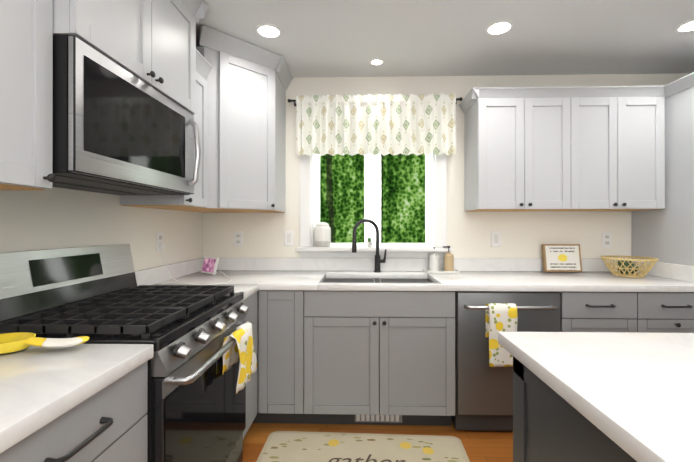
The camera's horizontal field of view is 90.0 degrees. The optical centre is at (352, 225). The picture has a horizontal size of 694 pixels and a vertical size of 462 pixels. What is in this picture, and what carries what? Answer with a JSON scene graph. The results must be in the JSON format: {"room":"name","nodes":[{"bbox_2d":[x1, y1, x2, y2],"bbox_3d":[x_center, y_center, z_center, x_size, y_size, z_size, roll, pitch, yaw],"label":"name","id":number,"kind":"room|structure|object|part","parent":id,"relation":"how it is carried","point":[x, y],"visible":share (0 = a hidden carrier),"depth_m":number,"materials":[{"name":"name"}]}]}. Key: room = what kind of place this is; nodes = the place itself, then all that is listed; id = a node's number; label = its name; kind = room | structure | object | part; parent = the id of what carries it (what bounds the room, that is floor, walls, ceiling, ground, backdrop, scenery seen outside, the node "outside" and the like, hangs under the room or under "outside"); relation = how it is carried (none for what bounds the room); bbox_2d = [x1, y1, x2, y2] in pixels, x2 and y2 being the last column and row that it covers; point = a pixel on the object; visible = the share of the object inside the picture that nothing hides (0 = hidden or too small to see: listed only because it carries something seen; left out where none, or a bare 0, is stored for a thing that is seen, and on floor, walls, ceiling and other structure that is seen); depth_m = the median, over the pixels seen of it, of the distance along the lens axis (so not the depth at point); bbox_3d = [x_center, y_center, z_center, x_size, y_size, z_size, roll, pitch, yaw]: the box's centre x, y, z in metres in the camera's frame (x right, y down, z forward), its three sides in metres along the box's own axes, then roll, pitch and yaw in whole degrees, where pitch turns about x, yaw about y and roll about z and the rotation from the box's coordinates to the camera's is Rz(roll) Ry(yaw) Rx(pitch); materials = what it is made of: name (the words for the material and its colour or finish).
{"room":"kitchen","nodes":[
{"label":"kitchen","id":0,"kind":"room"},
{"bbox_2d":[0,187,202,270],"bbox_3d":[-1.331,0.042,-0.126,0.120,2.450,6.060,0,0,1],"label":"wall","id":1,"kind":"structure","parent":0,"point":[54,217],"depth_m":1.65,"materials":[{"name":"paint"}]},
{"bbox_2d":[0,0,55,189],"bbox_3d":[-1.076,-0.644,0.795,0.339,1.069,0.507,0,0,1],"label":"upper cabinet","id":2,"kind":"object","parent":1,"relation":"attached to","point":[27,27],"depth_m":0.97,"materials":[{"name":"white wood"}]},
{"bbox_2d":[56,0,199,119],"bbox_3d":[-1.027,-0.879,1.432,0.405,0.598,0.764,0,0,1],"label":"upper cabinet","id":3,"kind":"object","parent":1,"relation":"attached to","point":[154,41],"depth_m":1.41,"materials":[{"name":"white wood"}]},
{"bbox_2d":[52,35,200,194],"bbox_3d":[-1.002,-0.366,1.432,0.457,0.422,0.756,0,0,1],"label":"microwave","id":4,"kind":"object","parent":3,"relation":"attached to","point":[118,129],"visible":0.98,"depth_m":1.24,"materials":[{"name":"silver metal"}]},
{"bbox_2d":[156,232,162,250],"bbox_3d":[-1.210,0.100,2.181,0.008,0.116,0.072,0,0,1],"label":"electrical outlet","id":5,"kind":"object","parent":1,"relation":"attached to","point":[159,237],"visible":0.92,"depth_m":2.16,"materials":[{"name":"white plastic"}]},
{"bbox_2d":[120,56,203,207],"bbox_3d":[-1.047,-0.534,1.958,0.339,0.852,0.281,0,0,1],"label":"upper cabinet","id":6,"kind":"object","parent":1,"relation":"attached to","point":[196,200],"depth_m":1.92,"materials":[{"name":"white wood"}]},
{"bbox_2d":[135,258,203,285],"bbox_3d":[-1.231,0.303,1.000,0.019,0.100,3.518,0,0,1],"label":"backsplash","id":7,"kind":"structure","parent":1,"relation":"attached to","point":[185,268],"depth_m":2.24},
{"bbox_2d":[154,25,287,212],"bbox_3d":[-0.872,-0.642,2.407,0.668,1.069,0.728,0,0,1],"label":"upper cabinet","id":8,"kind":"object","parent":1,"relation":"attached to","point":[246,83],"depth_m":2.25,"materials":[{"name":"white wood"}]},
{"bbox_2d":[242,423,512,461],"bbox_3d":[1.363,1.317,-0.194,5.510,0.100,6.060,0,0,1],"label":"floor","id":9,"kind":"structure","parent":0,"point":[488,445],"depth_m":2.12,"materials":[{"name":"brown wood"}]},
{"bbox_2d":[0,364,147,461],"bbox_3d":[-0.927,0.830,0.754,0.620,0.870,0.577,0,0,1],"label":"base cabinet","id":10,"kind":"object","parent":9,"relation":"on","point":[112,427],"depth_m":0.85,"materials":[{"name":"grey wood"}]},
{"bbox_2d":[0,344,153,455],"bbox_3d":[-0.938,0.372,0.139,0.647,0.040,1.812,0,0,1],"label":"countertop","id":11,"kind":"structure","parent":10,"relation":"on","point":[39,386],"depth_m":0.81,"materials":[{"name":"white stone"}]},
{"bbox_2d":[0,332,88,353],"bbox_3d":[-0.904,0.334,0.973,0.301,0.037,0.108,0,0,1],"label":"spoon rest","id":12,"kind":"object","parent":11,"relation":"on","point":[13,342],"visible":1,"depth_m":0.97,"materials":[{"name":"yellow ceramic"}]},
{"bbox_2d":[0,244,253,461],"bbox_3d":[-0.856,0.681,1.431,0.715,1.175,0.760,0,0,1],"label":"range","id":13,"kind":"object","parent":9,"relation":"on","point":[196,407],"visible":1,"depth_m":1.29,"materials":[{"name":"silver metal"}]},
{"bbox_2d":[222,321,256,393],"bbox_3d":[-0.510,0.586,1.573,0.090,0.247,0.222,0,0,1],"label":"towel","id":14,"kind":"object","parent":13,"relation":"hanging from","point":[242,348],"visible":0.92,"depth_m":1.54,"materials":[{"name":"fabric"}]},
{"bbox_2d":[243,288,267,437],"bbox_3d":[-0.870,0.832,1.991,0.692,0.870,0.335,0,0,1],"label":"base cabinet","id":15,"kind":"object","parent":9,"relation":"on","point":[257,387],"depth_m":2.13,"materials":[{"name":"grey wood"}]},
{"bbox_2d":[148,284,259,299],"bbox_3d":[-0.893,0.375,1.972,0.647,0.040,0.302,0,0,1],"label":"countertop","id":16,"kind":"structure","parent":15,"relation":"on","point":[247,289],"depth_m":2.02,"materials":[{"name":"white stone"}]},
{"bbox_2d":[256,431,469,461],"bbox_3d":[0.058,1.264,1.863,1.140,0.008,0.490,0,0,3],"label":"mat","id":17,"kind":"object","parent":9,"relation":"on","point":[291,446],"visible":1,"depth_m":1.96,"materials":[{"name":"beige fabric"}]},
{"bbox_2d":[316,292,454,425],"bbox_3d":[0.143,0.832,2.424,0.981,0.870,0.620,0,0,1],"label":"base cabinet","id":18,"kind":"object","parent":9,"relation":"on","point":[356,340],"depth_m":2.12,"materials":[{"name":"grey wood"}]},
{"bbox_2d":[160,272,693,291],"bbox_3d":[0.476,0.375,2.413,3.363,0.040,0.647,0,0,1],"label":"countertop","id":19,"kind":"structure","parent":18,"relation":"on","point":[274,281],"depth_m":2.16,"materials":[{"name":"white stone"}]},
{"bbox_2d":[159,243,231,284],"bbox_3d":[-0.983,0.232,2.354,0.441,0.243,0.585,0,0,1],"label":"cord","id":20,"kind":"object","parent":19,"relation":"on","point":[161,246],"visible":1,"depth_m":2.17,"materials":[{"name":"white plastic"}]},
{"bbox_2d":[201,256,218,274],"bbox_3d":[-1.050,0.294,2.576,0.190,0.123,0.062,0,0,39],"label":"display","id":21,"kind":"object","parent":19,"relation":"on","point":[209,265],"visible":0.98,"depth_m":2.55,"materials":[{"name":"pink plastic"}]},
{"bbox_2d":[352,220,387,271],"bbox_3d":[0.128,0.152,2.624,0.262,0.408,0.114,0,0,1],"label":"faucet","id":22,"kind":"object","parent":19,"relation":"on","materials":[{"name":"black metal"}]},
{"bbox_2d":[324,276,435,283],"bbox_3d":[0.175,0.490,2.376,0.784,0.213,0.430,0,0,1],"label":"sink","id":23,"kind":"object","parent":19,"relation":"in","point":[379,279],"depth_m":2.56,"materials":[{"name":"silver metal"}]},
{"bbox_2d":[423,269,459,272],"bbox_3d":[0.677,0.347,2.640,0.250,0.015,0.120,0,0,1],"label":"soap tray","id":24,"kind":"object","parent":19,"relation":"on","point":[439,271],"visible":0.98,"depth_m":2.58,"materials":[{"name":"white ceramic"}]},
{"bbox_2d":[429,247,438,270],"bbox_3d":[0.617,0.257,2.646,0.079,0.183,0.067,0,0,1],"label":"soap dispenser","id":25,"kind":"object","parent":24,"relation":"on","point":[433,261],"visible":0.98,"depth_m":2.62,"materials":[{"name":"white ceramic"}]},
{"bbox_2d":[443,246,453,270],"bbox_3d":[0.727,0.252,2.634,0.081,0.193,0.071,0,0,1],"label":"soap dispenser","id":26,"kind":"object","parent":24,"relation":"on","point":[448,261],"visible":0.85,"depth_m":2.60,"materials":[{"name":"beige plastic"}]},
{"bbox_2d":[542,244,581,271],"bbox_3d":[1.597,0.247,2.648,0.275,0.212,0.060,0,0,1],"label":"block sign","id":27,"kind":"object","parent":19,"relation":"on","point":[561,257],"visible":0.98,"depth_m":2.64,"materials":[{"name":"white wood"}]},
{"bbox_2d":[600,255,658,277],"bbox_3d":[1.942,0.289,2.444,0.324,0.131,0.324,0,0,1],"label":"wicker basket","id":28,"kind":"object","parent":19,"relation":"on","point":[647,268],"visible":0.98,"depth_m":2.38,"materials":[{"name":"beige wicker"}]},
{"bbox_2d":[617,260,638,273],"bbox_3d":[1.940,0.289,2.457,0.152,0.108,0.117,0,0,1],"label":"avocados","id":29,"kind":"object","parent":28,"relation":"in","point":[626,263],"visible":0.62,"depth_m":2.43,"materials":[{"name":"green food"}]},
{"bbox_2d":[452,291,559,430],"bbox_3d":[0.949,0.833,2.358,0.620,0.867,0.652,0,0,1],"label":"dishwasher","id":30,"kind":"object","parent":9,"relation":"on","point":[483,395],"visible":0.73,"depth_m":2.09,"materials":[{"name":"metal"}]},
{"bbox_2d":[486,303,517,366],"bbox_3d":[0.877,0.639,2.046,0.161,0.361,0.074,0,0,1],"label":"towel","id":31,"kind":"object","parent":30,"relation":"hanging from","point":[501,317],"visible":0.81,"depth_m":2.02,"materials":[{"name":"fabric"}]},
{"bbox_2d":[513,356,629,461],"bbox_3d":[1.603,0.829,0.040,2.222,0.871,2.119,0,0,1],"label":"kitchen island","id":32,"kind":"object","parent":9,"relation":"on","point":[544,430],"depth_m":0.92,"materials":[{"name":"grey wood"}]},
{"bbox_2d":[498,332,693,461],"bbox_3d":[1.606,0.372,0.038,2.296,0.040,2.192,0,0,1],"label":"island countertop","id":33,"kind":"structure","parent":32,"relation":"on","point":[635,390],"depth_m":0.80,"materials":[{"name":"white stone"}]},
{"bbox_2d":[559,292,651,332],"bbox_3d":[1.518,0.832,2.390,0.505,0.870,0.620,0,0,1],"label":"base cabinet","id":34,"kind":"object","parent":9,"relation":"on","point":[629,312],"depth_m":2.08,"materials":[{"name":"grey wood"}]},
{"bbox_2d":[652,292,693,332],"bbox_3d":[1.906,0.832,2.380,0.501,0.870,0.620,0,0,1],"label":"base cabinet","id":35,"kind":"object","parent":9,"relation":"on","point":[672,312],"depth_m":2.07,"materials":[{"name":"grey wood"}]},
{"bbox_2d":[196,0,693,77],"bbox_3d":[1.363,-1.233,-0.191,5.510,0.100,6.060,0,0,1],"label":"ceiling","id":36,"kind":"structure","parent":0,"point":[334,38],"depth_m":2.15,"materials":[{"name":"paint"}]},
{"bbox_2d":[256,24,281,37],"bbox_3d":[-0.507,-1.177,2.104,0.152,0.006,0.152,0,0,1],"label":"recessed light","id":37,"kind":"object","parent":36,"relation":"in","point":[268,30],"visible":1,"depth_m":2.10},
{"bbox_2d":[370,58,383,65],"bbox_3d":[0.175,-1.176,2.498,0.104,0.006,0.104,0,0,1],"label":"recessed light","id":38,"kind":"object","parent":36,"relation":"in","point":[376,62],"visible":1,"depth_m":2.50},
{"bbox_2d":[486,20,512,34],"bbox_3d":[0.876,-1.177,2.070,0.152,0.006,0.152,0,0,1],"label":"recessed light","id":39,"kind":"object","parent":36,"relation":"in","point":[500,27],"visible":1,"depth_m":2.06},
{"bbox_2d":[675,19,693,32],"bbox_3d":[2.002,-1.177,2.042,0.152,0.006,0.152,0,0,1],"label":"recessed light","id":40,"kind":"object","parent":36,"relation":"in","point":[687,26],"visible":1,"depth_m":2.06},
{"bbox_2d":[203,73,689,258],"bbox_3d":[1.435,0.046,2.777,5.270,2.450,0.120,0,0,1],"label":"wall","id":41,"kind":"structure","parent":0,"point":[526,234],"depth_m":2.73,"materials":[{"name":"paint"}]},
{"bbox_2d":[234,232,242,245],"bbox_3d":[-0.910,0.106,2.769,0.072,0.116,0.008,0,0,1],"label":"electrical outlet","id":42,"kind":"object","parent":41,"relation":"attached to","point":[238,238],"visible":1,"depth_m":2.77,"materials":[{"name":"white plastic"}]},
{"bbox_2d":[284,231,292,245],"bbox_3d":[-0.505,0.101,2.759,0.072,0.116,0.008,0,0,1],"label":"light switch","id":43,"kind":"object","parent":41,"relation":"attached to","point":[288,238],"visible":1,"depth_m":2.76,"materials":[{"name":"white plastic"}]},
{"bbox_2d":[295,153,451,257],"bbox_3d":[0.162,-0.281,2.758,1.195,1.067,0.219,0,0,1],"label":"window","id":44,"kind":"structure","parent":41,"relation":"in","point":[306,249],"depth_m":2.74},
{"bbox_2d":[314,222,330,246],"bbox_3d":[-0.236,0.068,2.728,0.136,0.194,0.136,0,0,1],"label":"canister","id":45,"kind":"object","parent":44,"relation":"on","point":[322,234],"visible":0.98,"depth_m":2.67,"materials":[{"name":"white ceramic"}]},
{"bbox_2d":[366,237,371,246],"bbox_3d":[0.134,0.128,2.713,0.048,0.075,0.047,0,0,1],"label":"succulent pot","id":46,"kind":"object","parent":44,"relation":"on","point":[369,243],"visible":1,"depth_m":2.70,"materials":[{"name":"white ceramic"}]},
{"bbox_3d":[0.163,-0.272,2.808,0.985,0.915,0.118,0,0,1],"label":"window sash","id":47,"kind":"part","parent":44,"relation":"part of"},
{"bbox_2d":[288,93,462,155],"bbox_3d":[0.170,-0.771,2.685,1.342,0.466,0.123,0,0,1],"label":"valance","id":48,"kind":"object","parent":41,"relation":"attached to","point":[377,124],"visible":1,"depth_m":2.66,"materials":[{"name":"fabric"}]},
{"bbox_2d":[216,256,617,271],"bbox_3d":[0.484,0.306,2.727,3.363,0.100,0.019,0,0,1],"label":"backsplash","id":49,"kind":"structure","parent":41,"relation":"attached to","point":[224,264],"depth_m":2.72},
{"bbox_2d":[491,232,500,245],"bbox_3d":[1.126,0.106,2.719,0.072,0.116,0.008,0,0,1],"label":"light switch","id":50,"kind":"object","parent":41,"relation":"attached to","point":[495,238],"visible":1,"depth_m":2.72,"materials":[{"name":"white plastic"}]},
{"bbox_2d":[464,86,583,211],"bbox_3d":[1.223,-0.532,2.559,0.691,0.835,0.320,0,0,1],"label":"upper cabinet","id":51,"kind":"object","parent":41,"relation":"attached to","point":[524,146],"depth_m":2.41,"materials":[{"name":"white wood"}]},
{"bbox_2d":[602,232,611,246],"bbox_3d":[1.979,0.111,2.698,0.072,0.116,0.008,0,0,1],"label":"electrical outlet","id":52,"kind":"object","parent":41,"relation":"attached to","point":[606,239],"visible":1,"depth_m":2.70,"materials":[{"name":"white plastic"}]},
{"bbox_2d":[584,86,671,211],"bbox_3d":[1.807,-0.532,2.545,0.708,0.835,0.320,0,0,1],"label":"upper cabinet","id":53,"kind":"object","parent":41,"relation":"attached to","point":[626,168],"depth_m":2.39,"materials":[{"name":"white wood"}]},
{"bbox_2d":[660,72,693,159],"bbox_3d":[2.586,-0.740,2.287,0.945,0.420,0.797,0,0,1],"label":"upper cabinet","id":54,"kind":"object","parent":41,"relation":"attached to","point":[676,97],"depth_m":2.29,"materials":[{"name":"white wood"}]},
{"bbox_3d":[2.586,0.159,2.287,0.945,2.217,0.797,0,0,1],"label":"tall panel","id":55,"kind":"part","parent":54,"relation":"part of","materials":[{"name":"white wood"}]},
{"bbox_2d":[633,260,693,283],"bbox_3d":[2.148,0.305,2.368,0.019,0.100,0.617,0,0,1],"label":"backsplash","id":56,"kind":"structure","parent":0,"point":[677,271],"depth_m":2.31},
{"label":"outside","id":57,"kind":"structure","parent":0,"visible":0},
{"bbox_2d":[320,153,424,242],"bbox_3d":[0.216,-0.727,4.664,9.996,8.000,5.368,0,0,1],"label":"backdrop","id":58,"kind":"structure","parent":57,"point":[339,189],"depth_m":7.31,"materials":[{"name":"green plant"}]}
]}

